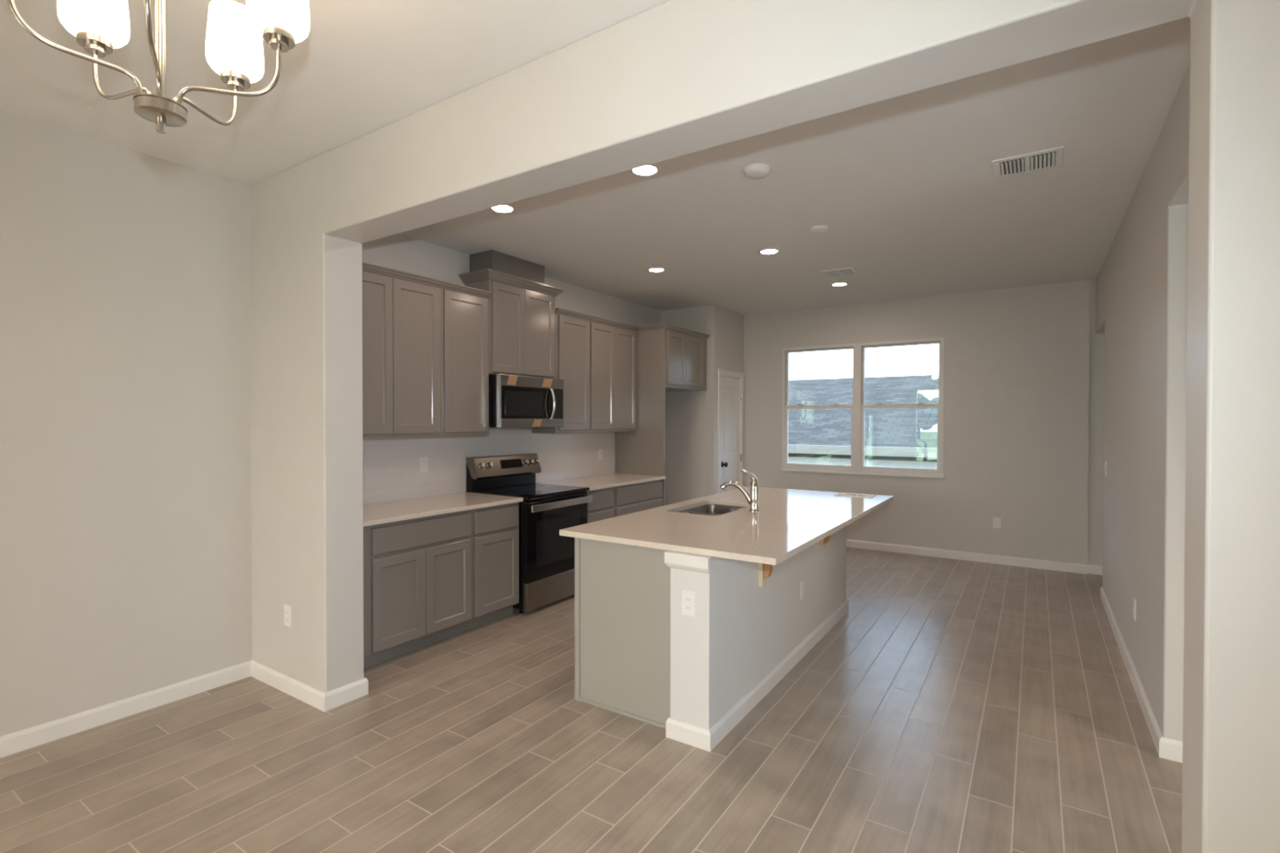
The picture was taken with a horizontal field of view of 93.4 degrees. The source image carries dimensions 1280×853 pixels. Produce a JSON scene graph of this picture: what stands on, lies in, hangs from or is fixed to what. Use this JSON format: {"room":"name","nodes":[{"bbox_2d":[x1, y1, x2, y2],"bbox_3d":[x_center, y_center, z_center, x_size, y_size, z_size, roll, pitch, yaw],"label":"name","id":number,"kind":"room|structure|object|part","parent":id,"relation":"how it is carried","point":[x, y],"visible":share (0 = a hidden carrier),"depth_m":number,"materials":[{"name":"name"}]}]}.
{"room":"dining room","nodes":[
{"label":"dining room","id":0,"kind":"room"},
{"bbox_2d":[0,111,252,736],"bbox_3d":[-3.772,0.049,1.406,0.120,2.884,5.211,0,1,33],"label":"wall","id":1,"kind":"structure","parent":0,"point":[126,455],"depth_m":3.03,"materials":[{"name":"paint"}]},
{"bbox_2d":[0,660,250,757],"bbox_3d":[-3.721,1.447,1.379,0.014,0.090,5.197,0,1,33],"label":"baseboard","id":2,"kind":"structure","parent":1,"relation":"attached to","point":[23,740],"depth_m":3.03,"materials":[{"name":"white paint"}]},
{"bbox_2d":[361,233,661,434],"bbox_3d":[-1.014,0.005,5.760,0.120,2.884,4.663,0,1,33],"label":"wall","id":3,"kind":"structure","parent":0,"point":[397,251],"depth_m":4.92,"materials":[{"name":"paint"}]},
{"bbox_2d":[362,262,444,439],"bbox_3d":[-1.832,-0.490,4.092,0.330,1.139,0.970,0,1,33],"label":"upper cabinet","id":4,"kind":"object","parent":3,"relation":"attached to","point":[402,309],"visible":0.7,"depth_m":4.12,"materials":[{"name":"beige paint"}]},
{"bbox_3d":[-1.782,-0.476,3.923,0.019,1.055,0.382,0,1,33],"label":"door","id":5,"kind":"part","parent":4,"relation":"part of","materials":[{"name":"beige paint"}]},
{"bbox_3d":[-1.711,-1.036,4.006,0.040,0.046,0.970,0,1,33],"label":"crown molding","id":6,"kind":"part","parent":4,"relation":"part of","materials":[{"name":"beige paint"}]},
{"bbox_3d":[-1.571,-0.480,4.246,0.019,1.055,0.384,0,1,33],"label":"door","id":7,"kind":"part","parent":4,"relation":"part of","materials":[{"name":"beige paint"}]},
{"bbox_2d":[440,280,492,436],"bbox_3d":[-1.439,-0.496,4.691,0.330,1.139,0.462,0,1,33],"label":"upper cabinet","id":8,"kind":"object","parent":3,"relation":"attached to","point":[464,310],"visible":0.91,"depth_m":4.60,"materials":[{"name":"beige paint"}]},
{"bbox_3d":[-1.317,-1.042,4.606,0.040,0.046,0.462,0,1,33],"label":"crown molding","id":9,"kind":"part","parent":8,"relation":"part of","materials":[{"name":"beige paint"}]},
{"bbox_2d":[362,431,615,504],"bbox_3d":[-1.260,0.302,5.270,0.007,0.471,3.566,0,1,33],"label":"backsplash","id":10,"kind":"structure","parent":3,"relation":"attached to","point":[391,466],"depth_m":4.90,"materials":[{"name":"white tile"}]},
{"bbox_2d":[419,457,427,472],"bbox_3d":[-1.663,0.293,4.641,0.009,0.116,0.072,0,1,33],"label":"wall outlet","id":11,"kind":"object","parent":10,"relation":"attached to","point":[423,460],"visible":1,"depth_m":4.63,"materials":[{"name":"white plastic"}]},
{"bbox_2d":[598,448,602,460],"bbox_3d":[-0.428,0.304,6.523,0.009,0.116,0.072,0,1,33],"label":"wall outlet","id":12,"kind":"object","parent":10,"relation":"attached to","point":[600,451],"visible":1,"depth_m":6.52,"materials":[{"name":"white plastic"}]},
{"bbox_2d":[458,249,564,378],"bbox_3d":[-1.087,-0.928,5.209,0.350,1.005,0.909,0,1,33],"label":"upper cabinet","id":13,"kind":"object","parent":3,"relation":"attached to","point":[522,307],"visible":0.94,"depth_m":5.06,"materials":[{"name":"beige paint"}]},
{"bbox_3d":[-1.084,-0.803,4.983,0.019,0.729,0.360,0,1,33],"label":"door","id":14,"kind":"part","parent":13,"relation":"part of","materials":[{"name":"beige paint"}]},
{"bbox_3d":[-1.086,-1.213,5.206,0.350,0.067,0.909,0,1,33],"label":"crown molding","id":15,"kind":"part","parent":13,"relation":"part of","materials":[{"name":"beige paint"}]},
{"bbox_2d":[488,373,564,427],"bbox_3d":[-1.043,-0.207,5.176,0.466,0.424,0.772,0,1,33],"label":"microwave","id":16,"kind":"object","parent":13,"relation":"attached to","point":[514,401],"visible":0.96,"depth_m":5.00,"materials":[{"name":"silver metal"}]},
{"bbox_3d":[-0.947,-0.196,5.034,0.036,0.262,0.602,0,1,33],"label":"door glass","id":17,"kind":"part","parent":16,"relation":"part of","materials":[{"name":"black glass"}]},
{"bbox_3d":[-0.759,-0.194,5.238,0.059,0.281,0.029,0,1,33],"label":"handle","id":18,"kind":"part","parent":16,"relation":"part of","materials":[{"name":"silver metal"}]},
{"bbox_3d":[-0.743,-0.199,5.345,0.036,0.262,0.140,0,1,33],"label":"control panel","id":19,"kind":"part","parent":16,"relation":"part of","materials":[{"name":"black plastic"}]},
{"bbox_3d":[-0.880,-0.806,5.294,0.019,0.729,0.380,0,1,33],"label":"door","id":20,"kind":"part","parent":13,"relation":"part of","materials":[{"name":"beige paint"}]},
{"bbox_2d":[532,307,592,433],"bbox_3d":[-0.739,-0.507,5.758,0.330,1.139,0.496,0,1,33],"label":"upper cabinet","id":21,"kind":"object","parent":3,"relation":"attached to","point":[571,327],"visible":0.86,"depth_m":5.67,"materials":[{"name":"beige paint"}]},
{"bbox_3d":[-0.620,-0.495,5.695,0.019,1.055,0.440,0,1,33],"label":"door","id":22,"kind":"part","parent":21,"relation":"part of","materials":[{"name":"beige paint"}]},
{"bbox_3d":[-0.617,-1.053,5.673,0.040,0.046,0.496,0,1,33],"label":"crown molding","id":23,"kind":"part","parent":21,"relation":"part of","materials":[{"name":"beige paint"}]},
{"bbox_2d":[589,315,638,432],"bbox_3d":[-0.374,-0.513,6.314,0.330,1.139,0.831,0,1,33],"label":"upper cabinet","id":24,"kind":"object","parent":3,"relation":"attached to","point":[612,344],"visible":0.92,"depth_m":6.19,"materials":[{"name":"beige paint"}]},
{"bbox_3d":[-0.375,-0.498,6.068,0.019,1.055,0.388,0,1,33],"label":"door","id":25,"kind":"part","parent":24,"relation":"part of","materials":[{"name":"beige paint"}]},
{"bbox_3d":[-0.252,-1.059,6.229,0.040,0.046,0.831,0,1,33],"label":"crown molding","id":26,"kind":"part","parent":24,"relation":"part of","materials":[{"name":"beige paint"}]},
{"bbox_3d":[-0.158,-0.502,6.399,0.019,1.055,0.396,0,1,33],"label":"door","id":27,"kind":"part","parent":24,"relation":"part of","materials":[{"name":"beige paint"}]},
{"bbox_2d":[665,324,710,391],"bbox_3d":[0.283,-0.757,6.987,0.687,0.664,0.972,0,1,33],"label":"upper cabinet","id":28,"kind":"object","parent":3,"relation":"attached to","point":[686,349],"visible":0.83,"depth_m":6.76,"materials":[{"name":"beige paint"}]},
{"bbox_3d":[0.402,-0.744,6.602,0.019,0.575,0.388,0,1,33],"label":"door","id":29,"kind":"part","parent":28,"relation":"part of","materials":[{"name":"beige paint"}]},
{"bbox_3d":[0.554,-1.064,6.806,0.040,0.046,0.972,0,1,33],"label":"crown molding","id":30,"kind":"part","parent":28,"relation":"part of","materials":[{"name":"beige paint"}]},
{"bbox_3d":[0.631,-0.747,6.951,0.019,0.575,0.442,0,1,33],"label":"door","id":31,"kind":"part","parent":28,"relation":"part of","materials":[{"name":"beige paint"}]},
{"bbox_2d":[0,546,1182,852],"bbox_3d":[0.267,1.562,2.203,6.050,0.150,11.050,0,1,33],"label":"floor","id":32,"kind":"structure","parent":0,"point":[953,705],"depth_m":2.68,"materials":[{"name":"brown wood"}]},
{"bbox_2d":[363,509,471,668],"bbox_3d":[-1.704,1.023,4.024,0.639,0.884,0.969,0,1,33],"label":"base cabinet","id":33,"kind":"object","parent":32,"relation":"on","point":[417,572],"visible":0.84,"depth_m":3.86,"materials":[{"name":"beige paint"}]},
{"bbox_3d":[-1.501,1.077,3.769,0.019,0.563,0.376,0,1,33],"label":"door","id":34,"kind":"part","parent":33,"relation":"part of","materials":[{"name":"beige paint"}]},
{"bbox_3d":[-1.397,0.689,3.923,0.019,0.161,0.754,0,1,33],"label":"drawer","id":35,"kind":"part","parent":33,"relation":"part of","materials":[{"name":"beige paint"}]},
{"bbox_2d":[363,492,523,526],"bbox_3d":[-1.567,0.564,4.201,0.670,0.029,1.437,0,1,33],"label":"countertop","id":36,"kind":"structure","parent":33,"relation":"on","point":[375,513],"depth_m":4.18,"materials":[{"name":"white stone"}]},
{"bbox_3d":[-1.294,1.073,4.085,0.019,0.563,0.376,0,1,33],"label":"door","id":37,"kind":"part","parent":33,"relation":"part of","materials":[{"name":"beige paint"}]},
{"bbox_2d":[466,502,519,631],"bbox_3d":[-1.311,1.017,4.623,0.639,0.884,0.462,0,1,33],"label":"base cabinet","id":38,"kind":"object","parent":32,"relation":"on","point":[495,529],"visible":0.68,"depth_m":4.44,"materials":[{"name":"beige paint"}]},
{"bbox_3d":[-1.051,0.683,4.450,0.019,0.161,0.424,0,1,33],"label":"drawer","id":39,"kind":"part","parent":38,"relation":"part of","materials":[{"name":"beige paint"}]},
{"bbox_3d":[-1.051,1.069,4.454,0.019,0.563,0.424,0,1,33],"label":"door","id":40,"kind":"part","parent":38,"relation":"part of","materials":[{"name":"beige paint"}]},
{"bbox_2d":[466,453,592,613],"bbox_3d":[-0.923,0.854,5.103,0.739,1.200,0.762,0,1,33],"label":"stove","id":41,"kind":"object","parent":32,"relation":"on","point":[546,557],"visible":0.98,"depth_m":4.93,"materials":[{"name":"black metal"}]},
{"bbox_3d":[-1.302,0.326,4.966,0.042,0.051,0.052,0,1,33],"label":"knob","id":42,"kind":"part","parent":41,"relation":"part of","materials":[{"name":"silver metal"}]},
{"bbox_3d":[-1.252,0.325,5.041,0.042,0.051,0.052,0,1,33],"label":"knob","id":43,"kind":"part","parent":41,"relation":"part of","materials":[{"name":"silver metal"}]},
{"bbox_3d":[-1.172,0.341,5.261,0.142,0.178,0.762,0,1,33],"label":"control panel","id":44,"kind":"part","parent":41,"relation":"part of","materials":[{"name":"silver metal"}]},
{"bbox_3d":[-1.022,0.322,5.393,0.042,0.051,0.052,0,1,33],"label":"knob","id":45,"kind":"part","parent":41,"relation":"part of","materials":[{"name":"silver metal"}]},
{"bbox_2d":[466,483,589,500],"bbox_3d":[-0.938,0.543,5.109,0.703,0.029,0.760,0,1,33],"label":"cooktop","id":46,"kind":"object","parent":41,"relation":"in","point":[528,491],"depth_m":5.02,"materials":[{"name":"black glass"}]},
{"bbox_3d":[-0.677,1.312,4.945,0.040,0.219,0.752,0,1,33],"label":"storage drawer","id":47,"kind":"part","parent":41,"relation":"part of","materials":[{"name":"silver metal"}]},
{"bbox_3d":[-0.677,0.881,4.941,0.038,0.626,0.752,0,1,33],"label":"oven door","id":48,"kind":"part","parent":41,"relation":"part of","materials":[{"name":"black glass"}]},
{"bbox_3d":[-0.637,0.626,4.915,0.058,0.055,0.744,0,1,33],"label":"handle","id":49,"kind":"part","parent":41,"relation":"part of","materials":[{"name":"silver metal"}]},
{"bbox_2d":[587,487,614,523],"bbox_3d":[-0.628,1.006,5.664,0.639,0.884,0.491,0,1,33],"label":"base cabinet","id":50,"kind":"object","parent":32,"relation":"on","point":[602,507],"visible":0.15,"depth_m":5.51,"materials":[{"name":"grey wood"}]},
{"bbox_3d":[-0.370,0.908,5.491,0.019,0.261,0.448,0,1,33],"label":"drawer","id":51,"kind":"part","parent":50,"relation":"part of","materials":[{"name":"beige paint"}]},
{"bbox_3d":[-0.370,0.673,5.489,0.019,0.161,0.448,0,1,33],"label":"drawer","id":52,"kind":"part","parent":50,"relation":"part of","materials":[{"name":"beige paint"}]},
{"bbox_2d":[614,479,662,516],"bbox_3d":[-0.256,1.000,6.231,0.639,0.884,0.865,0,1,33],"label":"base cabinet","id":53,"kind":"object","parent":32,"relation":"on","point":[632,498],"visible":0.26,"depth_m":6.01,"materials":[{"name":"beige paint"}]},
{"bbox_2d":[537,473,666,491],"bbox_3d":[-0.377,0.545,6.014,0.670,0.029,1.356,0,1,33],"label":"countertop","id":54,"kind":"structure","parent":53,"relation":"on","point":[611,480],"depth_m":5.94,"materials":[{"name":"white stone"}]},
{"bbox_3d":[0.005,0.902,6.063,0.019,0.261,0.828,0,1,33],"label":"drawer","id":55,"kind":"part","parent":53,"relation":"part of","materials":[{"name":"beige paint"}]},
{"bbox_3d":[0.005,0.667,6.060,0.019,0.161,0.828,0,1,33],"label":"drawer","id":56,"kind":"part","parent":53,"relation":"part of","materials":[{"name":"beige paint"}]},
{"bbox_2d":[574,504,707,728],"bbox_3d":[0.552,1.025,4.064,0.622,0.883,2.353,0,1,33],"label":"base cabinet","id":57,"kind":"object","parent":32,"relation":"on","point":[622,592],"visible":0.38,"depth_m":3.09,"materials":[{"name":"beige paint"}]},
{"bbox_3d":[-0.077,1.035,3.087,0.602,0.883,0.010,0,1,33],"label":"panel","id":58,"kind":"part","parent":57,"relation":"part of","materials":[{"name":"paint"}]},
{"bbox_2d":[559,486,893,564],"bbox_3d":[0.780,0.568,4.011,1.226,0.030,2.579,0,1,33],"label":"countertop","id":59,"kind":"structure","parent":57,"relation":"on","point":[787,522],"depth_m":3.39,"materials":[{"name":"white stone"}]},
{"bbox_2d":[680,504,746,515],"bbox_3d":[0.494,0.694,4.120,0.421,0.218,0.686,0,1,33],"label":"sink","id":60,"kind":"object","parent":59,"relation":"in","point":[712,509],"visible":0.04,"depth_m":4.43,"materials":[{"name":"metal"}]},
{"bbox_3d":[0.385,0.686,3.954,0.385,0.196,0.259,0,1,33],"label":"bowl","id":61,"kind":"part","parent":60,"relation":"part of","materials":[{"name":"metal"}]},
{"bbox_2d":[720,468,759,511],"bbox_3d":[0.659,0.417,3.998,0.276,0.273,0.068,0,1,33],"label":"faucet","id":62,"kind":"object","parent":59,"relation":"on","point":[752,498],"visible":1,"depth_m":3.93,"materials":[{"name":"silver metal"}]},
{"bbox_3d":[0.646,0.439,4.006,0.246,0.149,0.039,0,1,33],"label":"spout","id":63,"kind":"part","parent":62,"relation":"part of","materials":[{"name":"silver metal"}]},
{"bbox_3d":[0.713,0.325,3.961,0.124,0.088,0.040,0,1,33],"label":"lever","id":64,"kind":"part","parent":62,"relation":"part of","materials":[{"name":"silver metal"}]},
{"bbox_2d":[834,492,876,497],"bbox_3d":[1.706,0.544,4.777,0.288,0.004,0.230,0,1,33],"label":"leaflet","id":65,"kind":"object","parent":59,"relation":"on","point":[841,494],"visible":1,"depth_m":4.76,"materials":[{"name":"white paper"}]},
{"bbox_2d":[614,323,668,506],"bbox_3d":[-0.002,0.177,6.565,0.687,2.524,0.061,0,1,33],"label":"end panel","id":66,"kind":"object","parent":32,"relation":"on","point":[642,451],"visible":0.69,"depth_m":6.51,"materials":[{"name":"beige paint"}]},
{"bbox_3d":[0.138,-1.061,6.461,0.356,0.046,0.061,0,1,33],"label":"crown molding","id":67,"kind":"part","parent":66,"relation":"part of","materials":[{"name":"beige paint"}]},
{"bbox_2d":[0,0,1190,315],"bbox_3d":[0.277,-1.457,2.136,6.500,0.120,11.500,0,1,33],"label":"ceiling","id":68,"kind":"structure","parent":0,"point":[907,193],"depth_m":3.04,"materials":[{"name":"paint"}]},
{"bbox_2d":[7,0,310,133],"bbox_3d":[-1.059,-1.015,1.302,0.561,0.746,0.552,0,1,33],"label":"chandelier","id":69,"kind":"object","parent":68,"relation":"hanging from","point":[235,31],"visible":1,"depth_m":1.36,"materials":[{"name":"silver metal"}]},
{"bbox_3d":[-1.127,-0.782,1.211,0.009,0.173,0.205,1,1,39],"label":"arm","id":70,"kind":"part","parent":69,"relation":"part of","materials":[{"name":"silver metal"}]},
{"bbox_3d":[-1.260,-0.973,1.393,0.125,0.162,0.125,0,1,33],"label":"lamp shade","id":71,"kind":"part","parent":69,"relation":"part of","materials":[{"name":"white glass"}]},
{"bbox_3d":[-1.169,-0.783,1.361,0.205,0.173,0.009,0,1,21],"label":"arm","id":72,"kind":"part","parent":69,"relation":"part of","materials":[{"name":"silver metal"}]},
{"bbox_3d":[-0.972,-0.781,1.204,0.009,0.173,0.205,0,1,-33],"label":"arm","id":73,"kind":"part","parent":69,"relation":"part of","materials":[{"name":"silver metal"}]},
{"bbox_3d":[-1.045,-1.047,1.311,0.120,0.682,0.120,0,1,33],"label":"stem","id":74,"kind":"part","parent":69,"relation":"part of","materials":[{"name":"silver metal"}]},
{"bbox_3d":[-1.039,-0.784,1.446,0.009,0.173,0.205,0,1,3],"label":"arm","id":75,"kind":"part","parent":69,"relation":"part of","materials":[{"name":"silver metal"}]},
{"bbox_3d":[-0.918,-0.783,1.349,0.205,0.173,0.009,0,1,-15],"label":"arm","id":76,"kind":"part","parent":69,"relation":"part of","materials":[{"name":"silver metal"}]},
{"bbox_3d":[-1.035,-0.975,1.542,0.125,0.162,0.125,0,1,33],"label":"lamp shade","id":77,"kind":"part","parent":69,"relation":"part of","materials":[{"name":"white glass"}]},
{"bbox_3d":[-0.823,-0.973,1.373,0.125,0.162,0.125,0,1,33],"label":"lamp shade","id":78,"kind":"part","parent":69,"relation":"part of","materials":[{"name":"white glass"}]},
{"bbox_2d":[489,204,515,213],"bbox_3d":[-0.892,-1.414,3.911,0.172,0.006,0.172,0,1,33],"label":"recessed light","id":79,"kind":"object","parent":68,"relation":"in","point":[506,208],"visible":0.76,"depth_m":3.92,"materials":[{"name":"white paint"}]},
{"bbox_2d":[629,164,660,176],"bbox_3d":[0.027,-1.407,3.305,0.172,0.006,0.172,0,1,33],"label":"recessed light","id":80,"kind":"object","parent":68,"relation":"in","point":[651,169],"visible":0.78,"depth_m":3.31,"materials":[{"name":"white"}]},
{"bbox_2d":[647,266,666,272],"bbox_3d":[0.151,-1.430,5.508,0.172,0.006,0.172,0,1,33],"label":"recessed light","id":81,"kind":"object","parent":68,"relation":"in","point":[656,269],"visible":1,"depth_m":5.50,"materials":[{"name":"white"}]},
{"bbox_2d":[743,163,770,178],"bbox_3d":[0.639,-1.392,3.297,0.144,0.034,0.144,0,1,33],"label":"smoke detector","id":82,"kind":"object","parent":68,"relation":"attached to","point":[757,171],"visible":1,"depth_m":3.26,"materials":[{"name":"white plastic"}]},
{"bbox_2d":[758,248,779,254],"bbox_3d":[1.050,-1.423,4.906,0.172,0.006,0.172,0,1,33],"label":"recessed light","id":83,"kind":"object","parent":68,"relation":"in","point":[768,251],"visible":1,"depth_m":4.90,"materials":[{"name":"white"}]},
{"bbox_2d":[810,225,828,233],"bbox_3d":[1.282,-1.409,4.313,0.124,0.022,0.124,0,1,33],"label":"smoke detector","id":84,"kind":"object","parent":68,"relation":"attached to","point":[819,228],"visible":1,"depth_m":4.28,"materials":[{"name":"white plastic"}]},
{"bbox_2d":[831,282,848,286],"bbox_3d":[2.015,-1.435,6.090,0.172,0.006,0.172,0,1,33],"label":"recessed light","id":85,"kind":"object","parent":68,"relation":"in","point":[836,284],"visible":1,"depth_m":6.09,"materials":[{"name":"white plastic"}]},
{"bbox_2d":[819,266,860,278],"bbox_3d":[1.862,-1.426,5.600,0.300,0.014,0.280,0,1,33],"label":"ceiling vent","id":86,"kind":"object","parent":68,"relation":"in","point":[851,270],"visible":1,"depth_m":5.57,"materials":[{"name":"white metal"}]},
{"bbox_2d":[991,146,1064,179],"bbox_3d":[2.070,-1.400,3.221,0.315,0.014,0.285,0,1,33],"label":"ceiling vent","id":87,"kind":"object","parent":68,"relation":"in","point":[1043,160],"visible":1,"depth_m":3.21,"materials":[{"name":"white metal"}]},
{"bbox_2d":[661,304,743,505],"bbox_3d":[0.760,-0.015,7.785,0.863,2.884,0.870,0,1,33],"label":"wall","id":88,"kind":"structure","parent":0,"point":[691,416],"depth_m":7.36,"materials":[{"name":"paint"}]},
{"bbox_2d":[717,368,743,493],"bbox_3d":[1.118,0.365,7.601,0.184,2.127,0.744,0,1,33],"label":"door","id":89,"kind":"structure","parent":88,"relation":"in","point":[731,384],"depth_m":7.59,"materials":[{"name":"white paint"}]},
{"bbox_3d":[1.039,0.466,7.383,0.076,0.072,0.072,0,1,33],"label":"knob","id":90,"kind":"part","parent":89,"relation":"part of","materials":[{"name":"brown metal"}]},
{"bbox_2d":[664,525,848,751],"bbox_3d":[0.883,1.028,3.817,0.241,0.883,2.433,0,1,33],"label":"wall","id":91,"kind":"structure","parent":0,"point":[743,637],"depth_m":3.02,"materials":[{"name":"paint"}]},
{"bbox_3d":[0.233,0.634,2.829,0.231,0.075,0.075,0,1,33],"label":"cap molding","id":92,"kind":"part","parent":91,"relation":"part of","materials":[{"name":"white paint"}]},
{"bbox_2d":[681,590,695,617],"bbox_3d":[0.226,0.825,2.809,0.072,0.116,0.009,0,1,33],"label":"wall outlet","id":93,"kind":"object","parent":91,"relation":"attached to","point":[688,597],"visible":1,"depth_m":2.80,"materials":[{"name":"white plastic"}]},
{"bbox_2d":[684,595,691,604],"bbox_3d":[0.224,0.805,2.807,0.034,0.038,0.003,0,1,33],"label":"receptacle","id":94,"kind":"object","parent":93,"relation":"attached to","point":[687,597],"depth_m":2.81,"materials":[{"name":"white plastic"}]},
{"bbox_2d":[684,603,691,612],"bbox_3d":[0.224,0.844,2.807,0.034,0.038,0.003,0,1,33],"label":"receptacle","id":95,"kind":"object","parent":93,"relation":"attached to","point":[687,606],"depth_m":2.81,"materials":[{"name":"white plastic"}]},
{"bbox_3d":[0.887,1.425,3.822,0.235,0.090,2.427,0,1,33],"label":"baseboard","id":96,"kind":"part","parent":91,"relation":"part of","materials":[{"name":"white paint"}]},
{"bbox_2d":[758,563,773,586],"bbox_3d":[0.698,0.727,3.234,0.112,0.268,0.064,0,1,33],"label":"support bracket","id":97,"kind":"object","parent":91,"relation":"attached to","point":[765,571],"visible":0.37,"depth_m":3.23,"materials":[{"name":"beige wood"}]},
{"bbox_3d":[0.661,0.726,3.257,0.024,0.268,0.064,0,1,33],"label":"plate","id":98,"kind":"part","parent":97,"relation":"part of","materials":[{"name":"beige wood"}]},
{"bbox_3d":[0.708,0.706,3.227,0.086,0.228,0.048,0,1,33],"label":"arm","id":99,"kind":"part","parent":97,"relation":"part of","materials":[{"name":"brown wood"}]},
{"bbox_2d":[800,578,804,599],"bbox_3d":[1.041,1.041,3.856,0.009,0.116,0.072,0,1,33],"label":"wall outlet","id":100,"kind":"object","parent":91,"relation":"attached to","point":[802,582],"visible":1,"depth_m":3.84,"materials":[{"name":"white plastic"}]},
{"bbox_2d":[819,534,831,550],"bbox_3d":[1.301,0.717,4.153,0.112,0.268,0.064,0,1,33],"label":"support bracket","id":101,"kind":"object","parent":91,"relation":"attached to","point":[822,543],"visible":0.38,"depth_m":4.15,"materials":[{"name":"beige wood"}]},
{"bbox_3d":[1.265,0.717,4.177,0.024,0.268,0.064,0,1,33],"label":"plate","id":102,"kind":"part","parent":101,"relation":"part of","materials":[{"name":"beige wood"}]},
{"bbox_3d":[1.312,0.697,4.146,0.086,0.228,0.048,0,1,33],"label":"arm","id":103,"kind":"part","parent":101,"relation":"part of","materials":[{"name":"brown wood"}]},
{"bbox_2d":[249,0,1279,852],"bbox_3d":[0.133,0.046,2.090,6.070,2.884,0.217,0,1,33],"label":"wall","id":104,"kind":"structure","parent":0,"point":[673,78],"depth_m":1.79,"materials":[{"name":"paint"}]},
{"bbox_2d":[284,604,291,626],"bbox_3d":[-1.948,1.045,3.330,0.072,0.116,0.009,0,1,33],"label":"wall outlet","id":105,"kind":"object","parent":104,"relation":"attached to","point":[287,609],"visible":1,"depth_m":3.33,"materials":[{"name":"white plastic"}]},
{"bbox_2d":[250,659,368,711],"bbox_3d":[0.217,1.443,2.049,5.865,0.090,0.245,0,1,33],"label":"baseboard","id":106,"kind":"structure","parent":104,"relation":"attached to","point":[323,701],"depth_m":3.26,"materials":[{"name":"white paint"}]},
{"bbox_2d":[743,280,1104,565],"bbox_3d":[3.268,-0.002,6.755,6.187,2.884,0.160,0,1,33],"label":"wall","id":107,"kind":"structure","parent":0,"point":[1024,389],"depth_m":6.39,"materials":[{"name":"paint"}]},
{"bbox_2d":[780,337,944,479],"bbox_3d":[2.584,-0.209,7.144,1.859,1.552,0.107,0,1,33],"label":"window","id":108,"kind":"structure","parent":107,"relation":"in","point":[868,408],"depth_m":7.10,"materials":[{"name":"clear glass"}]},
{"bbox_3d":[2.194,0.123,7.400,0.839,0.770,0.033,0,1,33],"label":"sash","id":109,"kind":"part","parent":108,"relation":"part of","materials":[{"name":"clear glass"}]},
{"bbox_3d":[2.194,0.120,7.399,0.799,0.720,0.001,0,1,33],"label":"pane","id":110,"kind":"part","parent":108,"relation":"part of","materials":[{"name":"clear glass"}]},
{"bbox_3d":[2.214,-0.587,7.421,0.839,0.730,0.030,0,1,33],"label":"sash","id":111,"kind":"part","parent":108,"relation":"part of","materials":[{"name":"clear glass"}]},
{"bbox_3d":[2.214,-0.591,7.421,0.819,0.702,0.001,0,1,33],"label":"pane","id":112,"kind":"part","parent":108,"relation":"part of","materials":[{"name":"clear glass"}]},
{"bbox_3d":[2.970,0.129,6.891,0.839,0.770,0.033,0,1,33],"label":"sash","id":113,"kind":"part","parent":108,"relation":"part of","materials":[{"name":"clear glass"}]},
{"bbox_3d":[2.969,0.126,6.891,0.799,0.720,0.001,0,1,33],"label":"pane","id":114,"kind":"part","parent":108,"relation":"part of","materials":[{"name":"clear glass"}]},
{"bbox_3d":[2.989,-0.581,6.912,0.839,0.730,0.030,0,1,33],"label":"sash","id":115,"kind":"part","parent":108,"relation":"part of","materials":[{"name":"clear glass"}]},
{"bbox_3d":[2.989,-0.585,6.912,0.819,0.702,0.001,0,1,33],"label":"pane","id":116,"kind":"part","parent":108,"relation":"part of","materials":[{"name":"clear glass"}]},
{"bbox_2d":[846,538,1102,575],"bbox_3d":[3.546,1.398,6.504,5.187,0.090,0.049,0,1,33],"label":"baseboard","id":117,"kind":"structure","parent":107,"relation":"attached to","point":[960,555],"depth_m":6.42,"materials":[{"name":"white paint"}]},
{"bbox_2d":[992,517,1000,528],"bbox_3d":[3.757,1.017,6.344,0.072,0.116,0.009,0,1,33],"label":"wall outlet","id":118,"kind":"object","parent":107,"relation":"attached to","point":[996,521],"visible":1,"depth_m":6.34,"materials":[{"name":"white plastic"}]},
{"bbox_2d":[1095,65,1190,741],"bbox_3d":[3.014,0.032,3.596,0.120,2.884,5.463,0,1,33],"label":"wall","id":119,"kind":"structure","parent":0,"point":[1142,279],"depth_m":3.03,"materials":[{"name":"paint"}]},
{"bbox_2d":[1104,461,1106,475],"bbox_3d":[3.802,0.340,4.925,0.015,0.116,0.072,0,1,33],"label":"light switch","id":120,"kind":"object","parent":119,"relation":"attached to","point":[1105,464],"visible":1,"depth_m":4.91,"materials":[{"name":"white plastic"}]},
{"bbox_2d":[1133,597,1136,620],"bbox_3d":[2.847,1.050,3.471,0.009,0.116,0.072,0,1,33],"label":"wall outlet","id":121,"kind":"object","parent":119,"relation":"attached to","point":[1134,599],"visible":1,"depth_m":3.46,"materials":[{"name":"white plastic"}]},
{"bbox_2d":[1100,586,1182,762],"bbox_3d":[3.192,1.426,3.898,0.134,0.090,2.950,0,1,33],"label":"baseboard","id":122,"kind":"structure","parent":119,"relation":"attached to","point":[1169,748],"depth_m":3.08,"materials":[{"name":"white paint"}]}
]}

